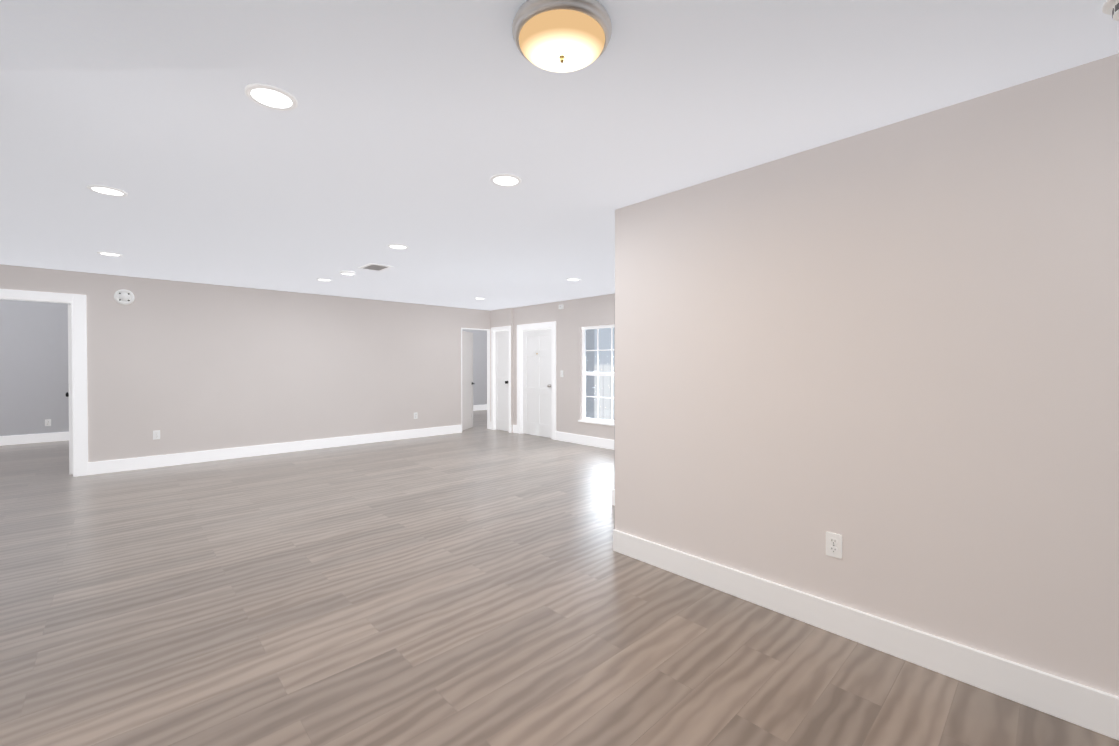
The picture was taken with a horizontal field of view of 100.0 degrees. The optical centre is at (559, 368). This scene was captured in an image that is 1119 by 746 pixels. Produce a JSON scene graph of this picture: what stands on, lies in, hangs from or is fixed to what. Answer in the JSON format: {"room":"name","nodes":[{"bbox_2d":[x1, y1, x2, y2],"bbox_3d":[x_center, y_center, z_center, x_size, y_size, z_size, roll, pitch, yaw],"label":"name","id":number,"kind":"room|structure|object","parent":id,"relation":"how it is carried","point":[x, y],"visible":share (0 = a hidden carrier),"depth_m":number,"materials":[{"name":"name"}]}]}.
{"room":"empty living room","nodes":[
{"label":"empty living room","id":0,"kind":"room"},
{"bbox_2d":[0,299,70,435],"bbox_3d":[-9.702,0.045,7.302,8.200,2.440,0.120,-1,1,-43],"label":"wall","id":1,"kind":"structure","parent":0,"point":[34,386],"depth_m":7.95,"materials":[{"name":"paint"}]},
{"bbox_2d":[0,432,68,445],"bbox_3d":[-9.698,1.190,7.221,8.080,0.150,0.018,-1,1,-43],"label":"baseboard","id":2,"kind":"structure","parent":1,"relation":"attached to","point":[32,438],"depth_m":7.95,"materials":[{"name":"white wood"}]},
{"bbox_2d":[45,419,50,425],"bbox_3d":[-8.799,0.927,8.072,0.072,0.116,0.008,-1,1,-43],"label":"outlet","id":3,"kind":"object","parent":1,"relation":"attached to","point":[47,422],"visible":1,"depth_m":8.07,"materials":[{"name":"white plastic"}]},
{"bbox_2d":[0,264,489,462],"bbox_3d":[-5.674,0.060,5.738,11.920,2.440,0.120,-1,1,-43],"label":"wall","id":4,"kind":"structure","parent":0,"point":[184,367],"depth_m":6.77,"materials":[{"name":"beige paint"}]},
{"bbox_2d":[0,289,87,476],"bbox_3d":[-6.109,0.202,5.318,1.070,2.165,0.138,-1,1,-43],"label":"door frame","id":5,"kind":"structure","parent":4,"relation":"attached to","point":[77,302],"depth_m":5.58,"materials":[{"name":"white wood"}]},
{"bbox_2d":[66,305,72,474],"bbox_3d":[-6.173,0.249,5.909,0.100,2.042,0.800,-1,1,-43],"label":"bedroom door","id":6,"kind":"structure","parent":4,"relation":"in","point":[69,394],"depth_m":5.64,"materials":[{"name":"white wood"}]},
{"bbox_2d":[114,289,134,304],"bbox_3d":[-5.429,-0.896,5.854,0.190,0.190,0.032,-1,1,-43],"label":"smoke detector","id":7,"kind":"object","parent":4,"relation":"attached to","point":[124,297],"visible":1,"depth_m":5.84,"materials":[{"name":"white plastic"}]},
{"bbox_2d":[153,430,159,439],"bbox_3d":[-5.222,0.857,6.082,0.072,0.116,0.008,-1,1,-43],"label":"electrical outlet","id":8,"kind":"object","parent":4,"relation":"attached to","point":[156,434],"visible":1,"depth_m":6.08,"materials":[{"name":"white plastic"}]},
{"bbox_2d":[88,425,461,474],"bbox_3d":[-5.685,1.206,5.644,11.760,0.150,0.018,-1,1,-43],"label":"baseboard","id":9,"kind":"structure","parent":4,"relation":"attached to","point":[109,466],"depth_m":6.80,"materials":[{"name":"white wood"}]},
{"bbox_2d":[462,331,474,430],"bbox_3d":[-1.904,0.238,9.610,0.553,1.992,0.415,-1,1,-43],"label":"hall door","id":10,"kind":"structure","parent":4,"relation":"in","point":[467,380],"depth_m":9.63,"materials":[{"name":"white wood"}]},
{"bbox_2d":[461,328,489,428],"bbox_3d":[-1.706,0.218,9.476,0.700,2.050,0.120,-1,1,-43],"label":"trim","id":11,"kind":"structure","parent":4,"relation":"attached to","point":[488,378],"depth_m":9.70,"materials":[{"name":"white wood"}]},
{"bbox_2d":[462,329,486,404],"bbox_3d":[-2.381,-0.018,13.646,6.000,2.440,0.120,-1,1,-43],"label":"wall","id":12,"kind":"structure","parent":0,"point":[480,366],"depth_m":13.61,"materials":[{"name":"paint"}]},
{"bbox_2d":[473,405,486,410],"bbox_3d":[-2.297,1.127,13.642,5.860,0.150,0.018,-1,1,-43],"label":"baseboard","id":13,"kind":"structure","parent":12,"relation":"attached to","point":[479,407],"depth_m":13.61,"materials":[{"name":"white wood"}]},
{"bbox_2d":[490,308,513,431],"bbox_3d":[-1.163,0.024,9.422,0.060,2.440,0.700,-1,1,-43],"label":"wall","id":14,"kind":"structure","parent":0,"point":[501,317],"depth_m":9.29,"materials":[{"name":"beige paint"}]},
{"bbox_2d":[491,326,510,432],"bbox_3d":[-1.127,0.204,9.416,0.138,2.080,0.640,-1,1,-43],"label":"trim","id":15,"kind":"structure","parent":14,"relation":"attached to","point":[493,403],"depth_m":9.56,"materials":[{"name":"white wood"}]},
{"bbox_2d":[495,331,508,430],"bbox_3d":[-1.152,0.240,9.394,0.095,1.992,0.480,-1,1,-43],"label":"closet door","id":16,"kind":"structure","parent":14,"relation":"in","point":[501,369],"depth_m":9.43,"materials":[{"name":"white wood"}]},
{"bbox_2d":[0,410,1118,745],"bbox_3d":[-1.540,1.348,4.890,17.000,0.120,15.800,-1,1,-43],"label":"floor","id":17,"kind":"structure","parent":0,"point":[478,584],"depth_m":2.39,"materials":[{"name":"wood"}]},
{"bbox_2d":[612,489,614,505],"bbox_3d":[0.548,1.218,4.409,0.018,0.150,0.138,-1,1,-43],"label":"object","id":18,"kind":"structure","parent":17,"relation":"on","point":[613,496],"depth_m":4.44,"materials":[{"name":"white"}]},
{"bbox_2d":[0,0,1118,309],"bbox_3d":[-1.540,-1.212,4.865,17.000,0.120,15.800,-1,1,-43],"label":"ceiling","id":19,"kind":"structure","parent":0,"point":[414,126],"depth_m":2.11,"materials":[{"name":"paint"}]},
{"bbox_2d":[87,185,127,196],"bbox_3d":[-2.870,-1.129,2.982,0.190,0.008,0.190,-1,1,-43],"label":"recessed light","id":20,"kind":"object","parent":19,"relation":"in","point":[107,190],"visible":0.98,"depth_m":2.97,"materials":[{"name":"white"}]},
{"bbox_2d":[97,252,122,256],"bbox_3d":[-4.495,-1.146,4.693,0.190,0.008,0.190,-1,1,-43],"label":"recessed light","id":21,"kind":"object","parent":19,"relation":"in","point":[111,254],"visible":1,"depth_m":4.70,"materials":[{"name":"white"}]},
{"bbox_2d":[244,84,297,110],"bbox_3d":[-1.190,-1.119,1.941,0.190,0.008,0.190,-1,1,-43],"label":"recessed light","id":22,"kind":"object","parent":19,"relation":"in","point":[271,97],"visible":1,"depth_m":1.93,"materials":[{"name":"white"}]},
{"bbox_2d":[316,278,331,281],"bbox_3d":[-3.073,-1.160,6.129,0.190,0.008,0.190,-1,1,-43],"label":"recessed light","id":23,"kind":"object","parent":19,"relation":"in","point":[323,279],"visible":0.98,"depth_m":6.09,"materials":[{"name":"white"}]},
{"bbox_2d":[339,270,354,274],"bbox_3d":[-2.530,-1.144,5.596,0.170,0.030,0.170,-1,1,-43],"label":"recessed light","id":24,"kind":"object","parent":19,"relation":"in","point":[345,272],"visible":1,"depth_m":5.55,"materials":[{"name":"white"}]},
{"bbox_2d":[359,263,392,270],"bbox_3d":[-2.092,-1.151,5.335,0.260,0.010,0.360,-1,1,-43],"label":"ceiling vent","id":25,"kind":"object","parent":19,"relation":"in","point":[374,267],"visible":0.98,"depth_m":5.32,"materials":[{"name":"white metal"}]},
{"bbox_2d":[387,244,408,249],"bbox_3d":[-1.512,-1.143,4.398,0.190,0.008,0.190,-1,1,-43],"label":"recessed light","id":26,"kind":"object","parent":19,"relation":"in","point":[398,246],"visible":1,"depth_m":4.38,"materials":[{"name":"white"}]},
{"bbox_2d":[490,174,521,186],"bbox_3d":[-0.322,-1.127,2.813,0.190,0.008,0.190,-1,1,-43],"label":"recessed light","id":27,"kind":"object","parent":19,"relation":"in","point":[506,180],"visible":1,"depth_m":2.81,"materials":[{"name":"white"}]},
{"bbox_2d":[512,0,611,71],"bbox_3d":[0.008,-1.061,1.538,0.326,0.116,0.326,-1,1,-43],"label":"dome ceiling light","id":28,"kind":"object","parent":19,"relation":"attached to","point":[561,35],"visible":1,"depth_m":1.46,"materials":[{"name":"white glass"}]},
{"bbox_2d":[566,278,580,280],"bbox_3d":[0.180,-1.160,6.102,0.190,0.008,0.190,-1,1,-43],"label":"recessed light","id":29,"kind":"object","parent":19,"relation":"in","point":[573,279],"visible":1,"depth_m":6.09,"materials":[{"name":"white"}]},
{"bbox_2d":[1102,0,1118,20],"bbox_3d":[1.730,-1.084,1.394,0.156,0.068,0.156,-1,1,-43],"label":"smoke detector","id":30,"kind":"object","parent":19,"relation":"attached to","point":[1110,7],"visible":1,"depth_m":1.43,"materials":[{"name":"white plastic"}]},
{"bbox_2d":[513,293,614,439],"bbox_3d":[0.427,0.039,7.864,0.120,2.440,5.150,-1,1,-43],"label":"wall","id":31,"kind":"structure","parent":0,"point":[573,317],"depth_m":8.04,"materials":[{"name":"beige paint"}]},
{"bbox_2d":[517,321,555,439],"bbox_3d":[-0.398,0.206,8.729,0.138,2.090,1.100,-1,1,-43],"label":"door frame","id":32,"kind":"structure","parent":31,"relation":"attached to","point":[536,326],"depth_m":8.90,"materials":[{"name":"white wood"}]},
{"bbox_2d":[523,329,551,437],"bbox_3d":[-0.423,0.262,8.707,0.095,1.962,0.860,-1,1,-43],"label":"front door","id":33,"kind":"structure","parent":31,"relation":"in","point":[537,382],"depth_m":8.71,"materials":[{"name":"white wood"}]},
{"bbox_2d":[513,425,613,449],"bbox_3d":[0.617,1.187,7.573,0.018,0.150,4.450,-1,1,-43],"label":"baseboard","id":34,"kind":"structure","parent":31,"relation":"attached to","point":[588,440],"depth_m":7.78,"materials":[{"name":"white wood"}]},
{"bbox_2d":[578,324,613,425],"bbox_3d":[0.825,0.096,7.421,0.150,1.585,1.340,-1,1,-43],"label":"window","id":35,"kind":"structure","parent":31,"relation":"in","point":[598,374],"depth_m":7.64,"materials":[{"name":"white"}]},
{"bbox_2d":[614,298,614,488],"bbox_3d":[1.412,0.065,5.199,2.340,2.440,0.120,-1,1,-43],"label":"wall","id":36,"kind":"structure","parent":0,"point":[614,393],"depth_m":4.44,"materials":[{"name":"paint"}]},
{"bbox_2d":[615,53,1118,696],"bbox_3d":[2.243,0.102,1.484,0.129,2.440,5.270,-1,1,-43],"label":"wall","id":37,"kind":"structure","parent":0,"point":[889,353],"depth_m":2.11,"materials":[{"name":"paint"}]},
{"bbox_2d":[613,529,1118,740],"bbox_3d":[2.196,1.247,1.451,0.018,0.150,5.270,-1,1,-43],"label":"baseboard","id":38,"kind":"structure","parent":37,"relation":"attached to","point":[1092,709],"depth_m":2.11,"materials":[{"name":"white wood"}]},
{"label":"outside","id":39,"kind":"structure","parent":0,"visible":0},
{"bbox_2d":[586,328,613,419],"bbox_3d":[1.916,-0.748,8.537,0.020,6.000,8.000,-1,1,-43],"label":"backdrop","id":40,"kind":"structure","parent":39,"point":[606,391],"depth_m":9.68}
]}

